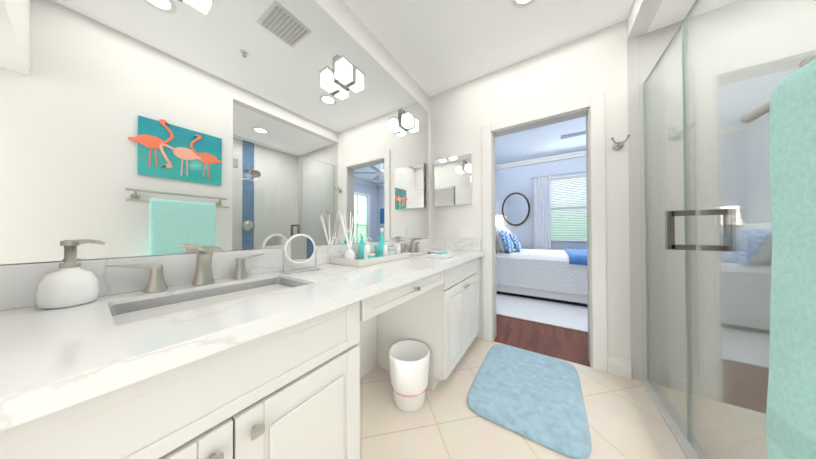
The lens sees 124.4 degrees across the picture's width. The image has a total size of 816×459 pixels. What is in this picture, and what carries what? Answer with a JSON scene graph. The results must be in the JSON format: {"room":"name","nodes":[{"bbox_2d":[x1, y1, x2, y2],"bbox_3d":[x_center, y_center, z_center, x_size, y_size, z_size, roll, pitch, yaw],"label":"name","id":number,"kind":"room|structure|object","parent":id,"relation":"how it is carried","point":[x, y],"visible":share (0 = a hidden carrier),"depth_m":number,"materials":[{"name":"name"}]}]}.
{"room":"bathroom","nodes":[
{"label":"bathroom","id":0,"kind":"room"},
{"bbox_2d":[2,0,429,378],"bbox_3d":[-0.609,-0.230,1.248,0.100,2.600,3.200,0,-1,34],"label":"wall","id":1,"kind":"structure","parent":0,"point":[344,16],"depth_m":1.63,"materials":[{"name":"white paint"}]},
{"bbox_2d":[0,0,428,264],"bbox_3d":[-0.413,-0.622,1.451,0.005,1.433,2.340,0,-1,34],"label":"vanity mirror","id":2,"kind":"object","parent":1,"relation":"attached to","point":[130,128],"visible":1,"depth_m":0.82,"materials":[{"name":"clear mirror"}]},
{"bbox_2d":[334,54,364,92],"bbox_3d":[-0.386,-1.019,1.388,0.115,0.182,0.186,0,-1,34],"label":"sconce","id":3,"kind":"object","parent":2,"relation":"attached to","point":[349,75],"visible":1,"depth_m":1.35,"materials":[{"name":"white glass"}]},
{"bbox_2d":[400,108,418,132],"bbox_3d":[0.010,-1.014,1.984,0.115,0.182,0.186,0,-1,34],"label":"sconce","id":4,"kind":"object","parent":2,"relation":"attached to","point":[409,121],"visible":1,"depth_m":1.94,"materials":[{"name":"white glass"}]},
{"bbox_2d":[0,239,431,310],"bbox_3d":[-0.396,0.151,1.452,0.020,0.110,2.374,0,-1,34],"label":"backsplash","id":5,"kind":"structure","parent":1,"relation":"attached to","point":[18,282],"depth_m":0.71,"materials":[{"name":"white stone"}]},
{"bbox_2d":[343,0,633,163],"bbox_3d":[1.745,-1.558,1.556,3.900,0.050,6.300,0,-1,34],"label":"ceiling","id":6,"kind":"structure","parent":0,"point":[433,47],"depth_m":1.69,"materials":[{"name":"white paint"}]},
{"bbox_2d":[511,0,535,7],"bbox_3d":[0.769,-1.529,1.388,0.190,0.006,0.190,0,-1,34],"label":"recessed light","id":7,"kind":"object","parent":6,"relation":"in","point":[520,3],"visible":1,"depth_m":1.45,"materials":[{"name":"white paint"}]},
{"bbox_2d":[561,131,585,138],"bbox_3d":[2.623,-1.359,2.593,1.274,0.329,1.340,0,-1,34],"label":"ceiling fan","id":8,"kind":"object","parent":6,"relation":"hanging from","point":[565,136],"depth_m":2.85,"materials":[{"name":"white paint"}]},
{"bbox_2d":[360,314,690,458],"bbox_3d":[1.751,1.092,1.532,3.900,0.050,6.300,0,-1,34],"label":"floor","id":9,"kind":"structure","parent":0,"point":[625,419],"depth_m":1.22,"materials":[{"name":"tile"}]},
{"bbox_2d":[0,255,483,458],"bbox_3d":[-0.152,0.657,1.286,0.602,0.825,2.374,0,-1,34],"label":"bathroom vanity","id":10,"kind":"object","parent":9,"relation":"on","point":[262,361],"depth_m":0.52,"materials":[{"name":"white paint"}]},
{"bbox_2d":[0,247,483,418],"bbox_3d":[-0.151,0.224,1.288,0.608,0.041,2.374,0,-1,34],"label":"countertop","id":11,"kind":"structure","parent":10,"relation":"on","point":[47,355],"depth_m":0.44,"materials":[{"name":"white stone"}]},
{"bbox_2d":[35,240,104,308],"bbox_3d":[-0.895,0.114,0.574,0.092,0.169,0.100,0,-1,34],"label":"soap dispenser","id":12,"kind":"object","parent":11,"relation":"on","point":[70,282],"visible":1,"depth_m":0.55,"materials":[{"name":"white ceramic"}]},
{"bbox_2d":[105,246,264,292],"bbox_3d":[-0.726,0.130,0.777,0.151,0.141,0.425,0,-1,34],"label":"faucet","id":13,"kind":"object","parent":11,"relation":"on","point":[156,282],"visible":0.98,"depth_m":0.77,"materials":[{"name":"silver metal"}]},
{"bbox_2d":[112,275,299,322],"bbox_3d":[-0.589,0.282,0.702,0.277,0.141,0.447,0,-1,34],"label":"sink","id":14,"kind":"object","parent":11,"relation":"in","point":[131,309],"depth_m":0.71,"materials":[{"name":"white ceramic"}]},
{"bbox_2d":[280,234,320,273],"bbox_3d":[-0.522,0.111,1.049,0.094,0.180,0.156,-1,-1,42],"label":"makeup mirror","id":15,"kind":"object","parent":11,"relation":"on","point":[299,249],"visible":0.98,"depth_m":1.05,"materials":[{"name":"white plastic"}]},
{"bbox_2d":[330,251,409,266],"bbox_3d":[-0.227,0.186,1.435,0.255,0.038,0.500,0,-1,34],"label":"tray","id":16,"kind":"object","parent":11,"relation":"on","point":[356,261],"visible":0.71,"depth_m":1.27,"materials":[{"name":"white ceramic"}]},
{"bbox_2d":[339,210,359,258],"bbox_3d":[-0.367,0.037,1.342,0.111,0.318,0.142,0,-1,34],"label":"reed diffuser","id":17,"kind":"object","parent":16,"relation":"on","point":[349,253],"visible":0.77,"depth_m":1.32,"materials":[{"name":"white ceramic"}]},
{"bbox_2d":[358,232,364,258],"bbox_3d":[-0.311,0.108,1.450,0.046,0.178,0.046,0,-1,34],"label":"bottle","id":18,"kind":"object","parent":16,"relation":"on","point":[361,250],"visible":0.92,"depth_m":1.43,"materials":[{"name":"teal glass"}]},
{"bbox_2d":[364,238,371,258],"bbox_3d":[-0.249,0.124,1.378,0.076,0.143,0.044,0,-1,34],"label":"lotion bottle","id":19,"kind":"object","parent":16,"relation":"on","point":[367,248],"visible":0.81,"depth_m":1.37,"materials":[{"name":"white"}]},
{"bbox_2d":[368,253,374,258],"bbox_3d":[-0.221,0.171,1.312,0.046,0.048,0.045,0,-1,34],"label":"jar","id":20,"kind":"object","parent":16,"relation":"on","point":[371,255],"visible":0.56,"depth_m":1.29,"materials":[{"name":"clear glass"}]},
{"bbox_2d":[374,245,377,256],"bbox_3d":[-0.219,0.158,1.587,0.058,0.080,0.058,0,-1,34],"label":"tumbler","id":21,"kind":"object","parent":16,"relation":"on","point":[376,250],"visible":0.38,"depth_m":1.56,"materials":[{"name":"teal glass"}]},
{"bbox_2d":[378,228,384,256],"bbox_3d":[-0.180,0.094,1.483,0.052,0.205,0.052,0,-1,34],"label":"bottle","id":22,"kind":"object","parent":16,"relation":"on","point":[380,246],"visible":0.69,"depth_m":1.47,"materials":[{"name":"teal glass"}]},
{"bbox_2d":[383,242,387,255],"bbox_3d":[-0.150,0.141,1.420,0.030,0.110,0.030,0,-1,34],"label":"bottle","id":23,"kind":"object","parent":16,"relation":"on","point":[385,250],"visible":0.77,"depth_m":1.41,"materials":[{"name":"white"}]},
{"bbox_2d":[388,247,394,255],"bbox_3d":[-0.126,0.165,1.573,0.068,0.064,0.066,0,-1,34],"label":"jar","id":24,"kind":"object","parent":16,"relation":"on","point":[391,250],"visible":0.62,"depth_m":1.54,"materials":[{"name":"white ceramic"}]},
{"bbox_2d":[396,240,400,253],"bbox_3d":[-0.068,0.136,1.534,0.036,0.122,0.036,0,-1,34],"label":"clear bottle","id":25,"kind":"object","parent":16,"relation":"on","point":[398,248],"visible":0.73,"depth_m":1.52,"materials":[{"name":"white"}]},
{"bbox_2d":[393,236,402,250],"bbox_3d":[-0.081,0.132,1.753,0.082,0.151,0.054,0,-1,34],"label":"soap dispenser","id":26,"kind":"object","parent":11,"relation":"on","point":[395,245],"visible":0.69,"depth_m":1.75,"materials":[{"name":"white"}]},
{"bbox_2d":[401,238,422,251],"bbox_3d":[0.066,0.142,1.973,0.144,0.134,0.375,0,-1,34],"label":"faucet","id":27,"kind":"object","parent":11,"relation":"on","point":[411,246],"visible":0.92,"depth_m":1.97,"materials":[{"name":"silver metal"}]},
{"bbox_2d":[416,251,443,254],"bbox_3d":[0.176,0.286,1.900,0.247,0.130,0.437,0,-1,34],"label":"sink","id":28,"kind":"object","parent":11,"relation":"in","point":[418,252],"depth_m":2.08,"materials":[{"name":"white ceramic"}]},
{"bbox_2d":[427,252,453,258],"bbox_3d":[0.247,0.188,1.619,0.140,0.034,0.190,0,-1,34],"label":"folded washcloth","id":29,"kind":"object","parent":11,"relation":"on","point":[442,255],"visible":1,"depth_m":1.57,"materials":[{"name":"white fabric"}]},
{"bbox_2d":[389,340,429,411],"bbox_3d":[0.011,0.912,1.350,0.257,0.312,0.255,0,-1,34],"label":"trash can","id":30,"kind":"object","parent":9,"relation":"on","point":[409,365],"visible":1,"depth_m":1.26,"materials":[{"name":"white plastic"}]},
{"bbox_2d":[467,344,591,458],"bbox_3d":[0.819,1.055,1.485,0.620,0.026,0.890,0,-1,34],"label":"rug","id":31,"kind":"object","parent":9,"relation":"on","point":[535,397],"visible":1,"depth_m":1.32,"materials":[{"name":"blue fabric"}]},
{"bbox_2d":[496,291,587,331],"bbox_3d":[2.656,1.072,3.122,3.350,0.013,2.350,0,-1,34],"label":"bedroom rug","id":32,"kind":"object","parent":9,"relation":"on","point":[569,316],"depth_m":2.79,"materials":[{"name":"white carpet"}]},
{"bbox_2d":[496,227,587,306],"bbox_3d":[2.603,0.507,3.593,2.150,1.125,1.431,0,-1,34],"label":"bed","id":33,"kind":"object","parent":32,"relation":"on","point":[559,276],"visible":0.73,"depth_m":3.24,"materials":[{"name":"white fabric"}]},
{"bbox_2d":[564,248,587,266],"bbox_3d":[2.821,0.418,3.443,0.462,0.128,1.421,0,-1,34],"label":"throw","id":34,"kind":"object","parent":33,"relation":"on","point":[574,257],"depth_m":3.00,"materials":[{"name":"blue fabric"}]},
{"bbox_3d":[1.950,0.779,4.763,0.225,0.606,0.420,0,-1,34],"label":"nightstand","id":35,"kind":"object","parent":32,"relation":"on","visible":0},
{"bbox_2d":[496,215,503,227],"bbox_3d":[1.994,0.085,4.751,0.250,0.780,0.250,0,-1,34],"label":"table lamp","id":36,"kind":"object","parent":35,"relation":"on","point":[499,221],"visible":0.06,"depth_m":4.66,"materials":[{"name":"white fabric"}]},
{"bbox_2d":[640,378,699,458],"bbox_3d":[1.307,1.054,0.945,0.080,0.018,1.330,0,-1,34],"label":"sill","id":37,"kind":"structure","parent":9,"relation":"on","point":[688,450],"depth_m":1.16,"materials":[{"name":"tile"}]},
{"bbox_2d":[644,23,687,440],"bbox_3d":[1.524,0.004,1.286,0.010,2.078,0.527,0,-1,34],"label":"glass","id":38,"kind":"object","parent":37,"relation":"on","point":[665,268],"visible":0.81,"depth_m":1.25,"materials":[{"name":"grey"}]},
{"bbox_2d":[430,20,630,360],"bbox_3d":[0.917,-0.226,2.083,1.720,2.600,0.120,0,-1,34],"label":"wall","id":39,"kind":"structure","parent":0,"point":[594,63],"depth_m":1.79,"materials":[{"name":"white paint"}]},
{"bbox_2d":[434,153,472,206],"bbox_3d":[0.473,-0.510,2.286,0.420,0.515,0.034,0,-1,34],"label":"medicine cabinet mirror","id":40,"kind":"object","parent":39,"relation":"attached to","point":[453,181],"visible":1,"depth_m":2.26,"materials":[{"name":"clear mirror"}]},
{"bbox_2d":[432,239,479,250],"bbox_3d":[0.491,0.156,2.276,0.547,0.110,0.020,0,-1,34],"label":"backsplash","id":41,"kind":"structure","parent":39,"relation":"attached to","point":[452,244],"depth_m":2.23,"materials":[{"name":"white stone"}]},
{"bbox_2d":[458,227,472,237],"bbox_3d":[0.594,0.034,2.217,0.160,0.115,0.009,0,-1,34],"label":"switch plate","id":42,"kind":"object","parent":39,"relation":"attached to","point":[465,232],"visible":1,"depth_m":2.21,"materials":[{"name":"white plastic"}]},
{"bbox_2d":[482,92,607,371],"bbox_3d":[1.149,0.017,1.921,0.907,2.110,0.141,0,-1,34],"label":"door frame","id":43,"kind":"structure","parent":39,"relation":"attached to","point":[591,108],"depth_m":1.70,"materials":[{"name":"white paint"}]},
{"bbox_2d":[610,134,629,149],"bbox_3d":[1.532,-0.629,1.559,0.104,0.082,0.077,0,-1,34],"label":"robe hook","id":44,"kind":"object","parent":39,"relation":"attached to","point":[617,145],"visible":1,"depth_m":1.56,"materials":[{"name":"silver metal"}]},
{"bbox_2d":[627,20,689,379],"bbox_3d":[2.097,-0.161,1.300,1.110,2.450,0.120,0,-1,34],"label":"shower wall tile","id":45,"kind":"structure","parent":39,"relation":"attached to","point":[645,52],"depth_m":1.51,"materials":[{"name":"white tile"}]},
{"bbox_2d":[496,156,586,249],"bbox_3d":[3.462,-0.213,4.127,3.900,2.600,0.100,0,-1,34],"label":"wall","id":46,"kind":"structure","parent":0,"point":[515,179],"depth_m":4.63,"materials":[{"name":"blue paint"}]},
{"bbox_2d":[502,193,529,225],"bbox_3d":[2.381,-0.450,4.762,0.570,0.740,0.040,0,-1,34],"label":"mirror","id":47,"kind":"object","parent":46,"relation":"attached to","point":[515,209],"visible":1,"depth_m":4.75,"materials":[{"name":"brown metal"}]},
{"bbox_2d":[496,150,585,168],"bbox_3d":[3.419,-0.213,4.063,3.700,2.600,0.054,0,-1,34],"label":"crown molding","id":48,"kind":"structure","parent":46,"relation":"attached to","point":[546,158],"depth_m":4.44,"materials":[{"name":"white paint"}]},
{"bbox_2d":[550,174,586,240],"bbox_3d":[3.256,-0.417,4.182,1.100,1.290,0.035,0,-1,34],"label":"window","id":49,"kind":"structure","parent":46,"relation":"in","point":[568,239],"depth_m":4.24,"materials":[{"name":"glass"}]},
{"bbox_2d":[531,171,585,249],"bbox_3d":[3.217,-0.014,4.118,1.500,2.164,0.040,0,-1,34],"label":"window curtain","id":50,"kind":"object","parent":49,"relation":"hanging from","point":[542,208],"visible":0.4,"depth_m":4.42,"materials":[{"name":"white fabric"}]},
{"bbox_2d":[550,174,586,237],"bbox_3d":[3.245,-0.440,4.165,0.990,1.204,0.035,0,-1,34],"label":"window blinds","id":51,"kind":"object","parent":49,"relation":"attached to","point":[572,178],"visible":0.42,"depth_m":4.21,"materials":[{"name":"grey plastic"}]},
{"bbox_2d":[627,0,662,39],"bbox_3d":[1.272,-1.462,0.987,0.100,0.150,1.330,0,-1,34],"label":"wall","id":52,"kind":"structure","parent":0,"point":[641,15],"depth_m":1.42,"materials":[{"name":"white paint"}]},
{"bbox_2d":[647,0,695,32],"bbox_3d":[1.790,-1.416,0.655,1.130,0.050,1.550,0,-1,34],"label":"ceiling","id":53,"kind":"structure","parent":0,"point":[669,12],"depth_m":1.37,"materials":[{"name":"white paint"}]},
{"bbox_3d":[0.423,-0.247,-0.307,0.100,2.600,1.750,0,-1,34],"label":"wall","id":54,"kind":"structure","parent":0,"visible":0},
{"bbox_2d":[608,355,631,378],"bbox_3d":[0.893,0.998,0.590,0.126,0.125,2.380,0,-1,34],"label":"baseboard","id":55,"kind":"structure","parent":54,"relation":"attached to","point":[619,367],"depth_m":1.56,"materials":[{"name":"white paint"}]},
{"bbox_2d":[682,0,815,458],"bbox_3d":[1.159,-0.004,0.736,0.010,2.070,0.786,0,-1,34],"label":"shower glass door","id":56,"kind":"structure","parent":54,"relation":"attached to","point":[741,58],"depth_m":0.81,"materials":[{"name":"grey"}]},
{"bbox_2d":[665,210,695,249],"bbox_3d":[1.327,0.003,0.988,0.188,0.185,0.025,0,-1,34],"label":"handle","id":57,"kind":"object","parent":56,"relation":"attached to","point":[670,244],"visible":0.48,"depth_m":1.02,"materials":[{"name":"silver metal"}]},
{"bbox_2d":[740,53,815,123],"bbox_3d":[0.605,-0.284,0.177,0.130,0.109,0.618,0,-1,34],"label":"towel rail","id":58,"kind":"object","parent":54,"relation":"attached to","point":[755,114],"visible":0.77,"depth_m":0.43,"materials":[{"name":"silver metal"}]},
{"bbox_2d":[766,58,815,458],"bbox_3d":[0.559,0.107,0.206,0.077,0.748,0.408,0,-1,34],"label":"hanging towel","id":59,"kind":"object","parent":58,"relation":"hanging from","point":[791,416],"visible":1,"depth_m":0.34,"materials":[{"name":"teal fabric"}]}
]}

